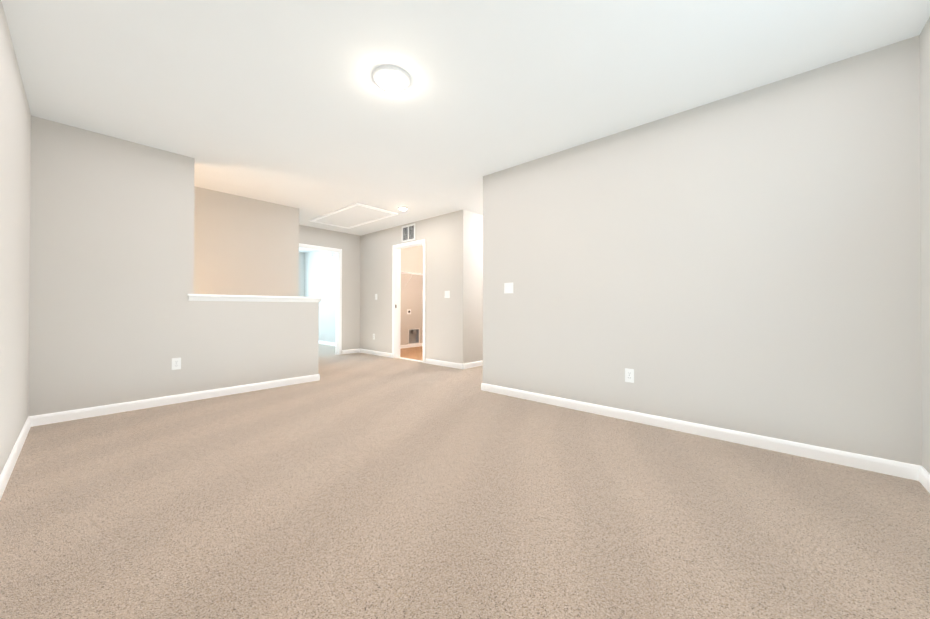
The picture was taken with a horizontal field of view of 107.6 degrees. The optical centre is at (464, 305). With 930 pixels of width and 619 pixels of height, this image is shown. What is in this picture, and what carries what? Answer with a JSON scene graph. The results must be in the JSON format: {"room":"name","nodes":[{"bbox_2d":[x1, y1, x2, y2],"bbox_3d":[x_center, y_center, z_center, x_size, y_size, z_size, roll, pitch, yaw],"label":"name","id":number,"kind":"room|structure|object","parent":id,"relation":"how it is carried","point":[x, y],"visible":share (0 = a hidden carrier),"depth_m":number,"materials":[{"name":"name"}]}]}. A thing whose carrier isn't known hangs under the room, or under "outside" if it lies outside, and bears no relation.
{"room":"empty loft room","nodes":[
{"label":"empty loft room","id":0,"kind":"room"},
{"bbox_2d":[0,0,30,473],"bbox_3d":[-2.015,-0.278,1.351,6.070,2.440,0.120,0,0,42],"label":"wall","id":1,"kind":"structure","parent":0,"point":[15,146],"depth_m":2.01,"materials":[{"name":"paint"}]},
{"bbox_2d":[0,416,30,499],"bbox_3d":[-1.554,0.900,1.023,4.950,0.082,0.014,0,0,42],"label":"baseboard","id":2,"kind":"structure","parent":1,"relation":"attached to","point":[6,472],"depth_m":2.00,"materials":[{"name":"white wood"}]},
{"bbox_2d":[28,116,318,415],"bbox_3d":[-2.691,-0.266,3.567,0.120,2.440,2.300,0,0,42],"label":"wall","id":3,"kind":"structure","parent":0,"point":[111,287],"depth_m":3.07,"materials":[{"name":"paint"}]},
{"bbox_2d":[29,374,318,426],"bbox_3d":[-2.643,0.913,3.515,0.014,0.082,2.300,0,0,42],"label":"baseboard","id":4,"kind":"structure","parent":3,"relation":"attached to","point":[51,418],"depth_m":3.21,"materials":[{"name":"white wood"}]},
{"bbox_2d":[172,358,180,369],"bbox_3d":[-2.817,0.568,3.325,0.007,0.114,0.070,0,0,42],"label":"outlet","id":5,"kind":"object","parent":3,"relation":"attached to","point":[176,363],"visible":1,"depth_m":3.32,"materials":[{"name":"white plastic"}]},
{"bbox_2d":[188,296,320,301],"bbox_3d":[-2.303,-0.069,3.894,0.026,0.048,1.346,0,0,42],"label":"trim","id":6,"kind":"structure","parent":3,"relation":"attached to","point":[218,298],"depth_m":3.80,"materials":[{"name":"white wood"}]},
{"bbox_2d":[187,294,322,298],"bbox_3d":[-2.358,-0.102,3.942,0.190,0.020,1.365,0,0,42],"label":"trim","id":7,"kind":"structure","parent":3,"relation":"on","point":[251,296],"depth_m":3.77,"materials":[{"name":"white wood"}]},
{"bbox_2d":[194,186,298,296],"bbox_3d":[-3.386,-0.263,4.290,0.120,2.440,2.460,0,0,42],"label":"wall","id":8,"kind":"structure","parent":0,"point":[245,246],"depth_m":4.63,"materials":[{"name":"paint"}]},
{"bbox_2d":[299,252,303,296],"bbox_3d":[-5.520,-0.242,8.290,0.120,2.440,3.340,0,0,42],"label":"wall","id":9,"kind":"structure","parent":0,"point":[301,274],"depth_m":9.36,"materials":[{"name":"paint"}]},
{"bbox_2d":[304,250,335,342],"bbox_3d":[-3.251,-0.237,8.431,3.090,2.440,0.120,0,0,42],"label":"wall","id":10,"kind":"structure","parent":0,"point":[319,273],"depth_m":8.65,"materials":[{"name":"paint"}]},
{"bbox_2d":[319,341,334,345],"bbox_3d":[-3.298,0.942,8.374,3.090,0.082,0.014,0,0,42],"label":"baseboard","id":11,"kind":"structure","parent":10,"relation":"attached to","point":[327,343],"depth_m":8.48,"materials":[{"name":"white wood"}]},
{"bbox_2d":[299,225,359,349],"bbox_3d":[-2.752,-0.247,6.574,0.120,2.440,1.800,0,0,42],"label":"wall","id":12,"kind":"structure","parent":0,"point":[348,244],"depth_m":6.90,"materials":[{"name":"paint"}]},
{"bbox_2d":[299,243,341,354],"bbox_3d":[-2.813,-0.078,6.505,0.154,2.101,0.902,0,0,42],"label":"door frame","id":13,"kind":"structure","parent":12,"relation":"attached to","point":[338,341],"depth_m":6.77,"materials":[{"name":"white wood"}]},
{"bbox_2d":[342,349,359,353],"bbox_3d":[-2.320,0.935,6.956,0.014,0.082,0.400,0,0,42],"label":"baseboard","id":14,"kind":"structure","parent":12,"relation":"attached to","point":[350,351],"depth_m":6.94,"materials":[{"name":"white wood"}]},
{"bbox_2d":[360,211,457,362],"bbox_3d":[-1.114,-0.246,6.244,2.770,2.440,0.120,0,0,42],"label":"wall","id":15,"kind":"structure","parent":0,"point":[439,234],"depth_m":5.75,"materials":[{"name":"paint"}]},
{"bbox_2d":[360,349,391,357],"bbox_3d":[-1.782,0.935,6.737,1.110,0.082,0.014,0,0,42],"label":"baseboard","id":16,"kind":"structure","parent":15,"relation":"attached to","point":[378,353],"depth_m":6.69,"materials":[{"name":"white wood"}]},
{"bbox_2d":[392,239,424,362],"bbox_3d":[-0.968,-0.077,6.114,0.902,2.101,0.154,0,0,42],"label":"door frame","id":17,"kind":"structure","parent":15,"relation":"attached to","point":[396,289],"depth_m":6.34,"materials":[{"name":"white"}]},
{"bbox_2d":[402,223,414,241],"bbox_3d":[-1.010,-1.293,6.072,0.370,0.288,0.012,0,0,42],"label":"air vent","id":18,"kind":"object","parent":15,"relation":"in","point":[408,232],"visible":1,"depth_m":6.06,"materials":[{"name":"white metal"}]},
{"bbox_2d":[397,357,422,361],"bbox_3d":[-0.964,0.971,6.115,0.790,0.006,0.100,0,0,42],"label":"trim","id":19,"kind":"structure","parent":15,"relation":"attached to","point":[410,359],"depth_m":6.12,"materials":[{"name":"white wood"}]},
{"bbox_2d":[425,358,463,368],"bbox_3d":[-0.343,0.930,5.463,0.854,0.082,0.014,0,0,42],"label":"baseboard","id":20,"kind":"structure","parent":15,"relation":"attached to","point":[445,363],"depth_m":5.44,"materials":[{"name":"white wood"}]},
{"bbox_2d":[445,291,449,297],"bbox_3d":[-0.287,-0.179,5.421,0.116,0.114,0.016,0,0,42],"label":"light switch","id":21,"kind":"object","parent":15,"relation":"attached to","point":[447,294],"visible":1,"depth_m":5.42,"materials":[{"name":"white plastic"}]},
{"bbox_2d":[400,346,422,360],"bbox_3d":[-0.407,0.979,7.038,2.770,0.004,2.019,0,0,42],"label":"floor","id":22,"kind":"structure","parent":0,"point":[415,353],"depth_m":6.93,"materials":[{"name":"brown wood"}]},
{"bbox_2d":[400,245,422,344],"bbox_3d":[-1.389,-0.236,7.917,0.100,2.440,2.020,0,0,42],"label":"wall","id":23,"kind":"structure","parent":0,"point":[412,289],"depth_m":7.99,"materials":[{"name":"paint"}]},
{"bbox_2d":[400,343,422,348],"bbox_3d":[-1.388,0.942,7.827,0.014,0.082,1.900,0,0,42],"label":"baseboard","id":24,"kind":"structure","parent":23,"relation":"attached to","point":[411,345],"depth_m":7.96,"materials":[{"name":"white wood"}]},
{"bbox_2d":[401,271,422,285],"bbox_3d":[-1.276,-0.588,7.740,0.302,0.307,1.864,0,0,42],"label":"wire shelf","id":25,"kind":"object","parent":23,"relation":"attached to","point":[411,273],"visible":0.31,"depth_m":7.76,"materials":[{"name":"white metal"}]},
{"bbox_2d":[408,328,419,343],"bbox_3d":[-1.234,0.725,8.066,0.110,0.364,0.344,0,0,42],"label":"dryer vent box","id":26,"kind":"object","parent":23,"relation":"in","point":[413,336],"visible":0.81,"depth_m":8.12,"materials":[{"name":"white"}]},
{"bbox_2d":[0,344,929,618],"bbox_3d":[-1.490,1.021,5.846,11.750,0.100,7.800,0,0,42],"label":"floor carpet","id":27,"kind":"object","parent":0,"point":[358,486],"visible":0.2,"depth_m":1.53,"materials":[{"name":"beige carpet"}]},
{"bbox_2d":[1,0,929,252],"bbox_3d":[-1.484,-1.519,5.861,11.750,0.100,7.800,0,0,42],"label":"ceiling","id":28,"kind":"structure","parent":0,"point":[290,103],"depth_m":2.19,"materials":[{"name":"paint"}]},
{"bbox_2d":[310,203,397,228],"bbox_3d":[-1.871,-1.460,5.643,1.500,0.022,0.740,0,0,42],"label":"attic hatch","id":29,"kind":"object","parent":28,"relation":"attached to","point":[353,215],"depth_m":5.58,"materials":[{"name":"white"}]},
{"bbox_2d":[372,65,410,91],"bbox_3d":[-0.482,-1.466,2.234,0.250,0.046,0.250,0,0,42],"label":"ceiling light","id":30,"kind":"object","parent":28,"relation":"attached to","point":[390,78],"visible":1,"depth_m":2.19,"materials":[{"name":"white"}]},
{"bbox_2d":[398,206,407,209],"bbox_3d":[-0.934,-1.458,5.133,0.150,0.028,0.150,0,0,42],"label":"recessed light","id":31,"kind":"object","parent":28,"relation":"in","point":[402,208],"visible":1,"depth_m":5.09,"materials":[{"name":"white plastic"}]},
{"bbox_2d":[457,210,482,363],"bbox_3d":[1.022,-0.240,6.476,0.120,2.440,3.300,0,0,42],"label":"wall","id":32,"kind":"structure","parent":0,"point":[470,296],"depth_m":5.32,"materials":[{"name":"paint"}]},
{"bbox_2d":[462,360,482,368],"bbox_3d":[1.065,0.939,6.420,0.014,0.082,3.314,0,0,42],"label":"baseboard","id":33,"kind":"structure","parent":32,"relation":"attached to","point":[472,364],"depth_m":5.34,"materials":[{"name":"white wood"}]},
{"bbox_2d":[483,35,921,465],"bbox_3d":[1.387,-0.261,2.920,3.057,2.440,0.120,0,0,42],"label":"wall","id":34,"kind":"structure","parent":0,"point":[748,261],"depth_m":2.37,"materials":[{"name":"paint"}]},
{"bbox_2d":[504,282,512,292],"bbox_3d":[0.465,-0.188,3.646,0.116,0.114,0.016,0,0,42],"label":"light switch","id":35,"kind":"object","parent":34,"relation":"attached to","point":[508,287],"visible":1,"depth_m":3.65,"materials":[{"name":"white plastic"}]},
{"bbox_2d":[625,368,633,382],"bbox_3d":[1.372,0.584,2.842,0.070,0.114,0.007,0,0,42],"label":"outlet","id":36,"kind":"object","parent":34,"relation":"attached to","point":[629,375],"visible":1,"depth_m":2.84,"materials":[{"name":"white plastic"}]},
{"bbox_2d":[482,383,919,480],"bbox_3d":[1.340,0.918,2.863,3.057,0.082,0.014,0,0,42],"label":"baseboard","id":37,"kind":"structure","parent":34,"relation":"attached to","point":[881,465],"depth_m":2.37,"materials":[{"name":"white wood"}]},
{"bbox_2d":[919,17,929,472],"bbox_3d":[1.439,-0.275,0.583,0.120,2.440,3.550,0,0,42],"label":"wall","id":38,"kind":"structure","parent":0,"point":[924,38],"depth_m":1.81,"materials":[{"name":"paint"}]},
{"bbox_2d":[919,466,929,492],"bbox_3d":[1.387,0.904,0.620,0.014,0.082,3.310,0,0,42],"label":"baseboard","id":39,"kind":"structure","parent":38,"relation":"attached to","point":[924,477],"depth_m":1.79,"materials":[{"name":"white wood"}]}
]}

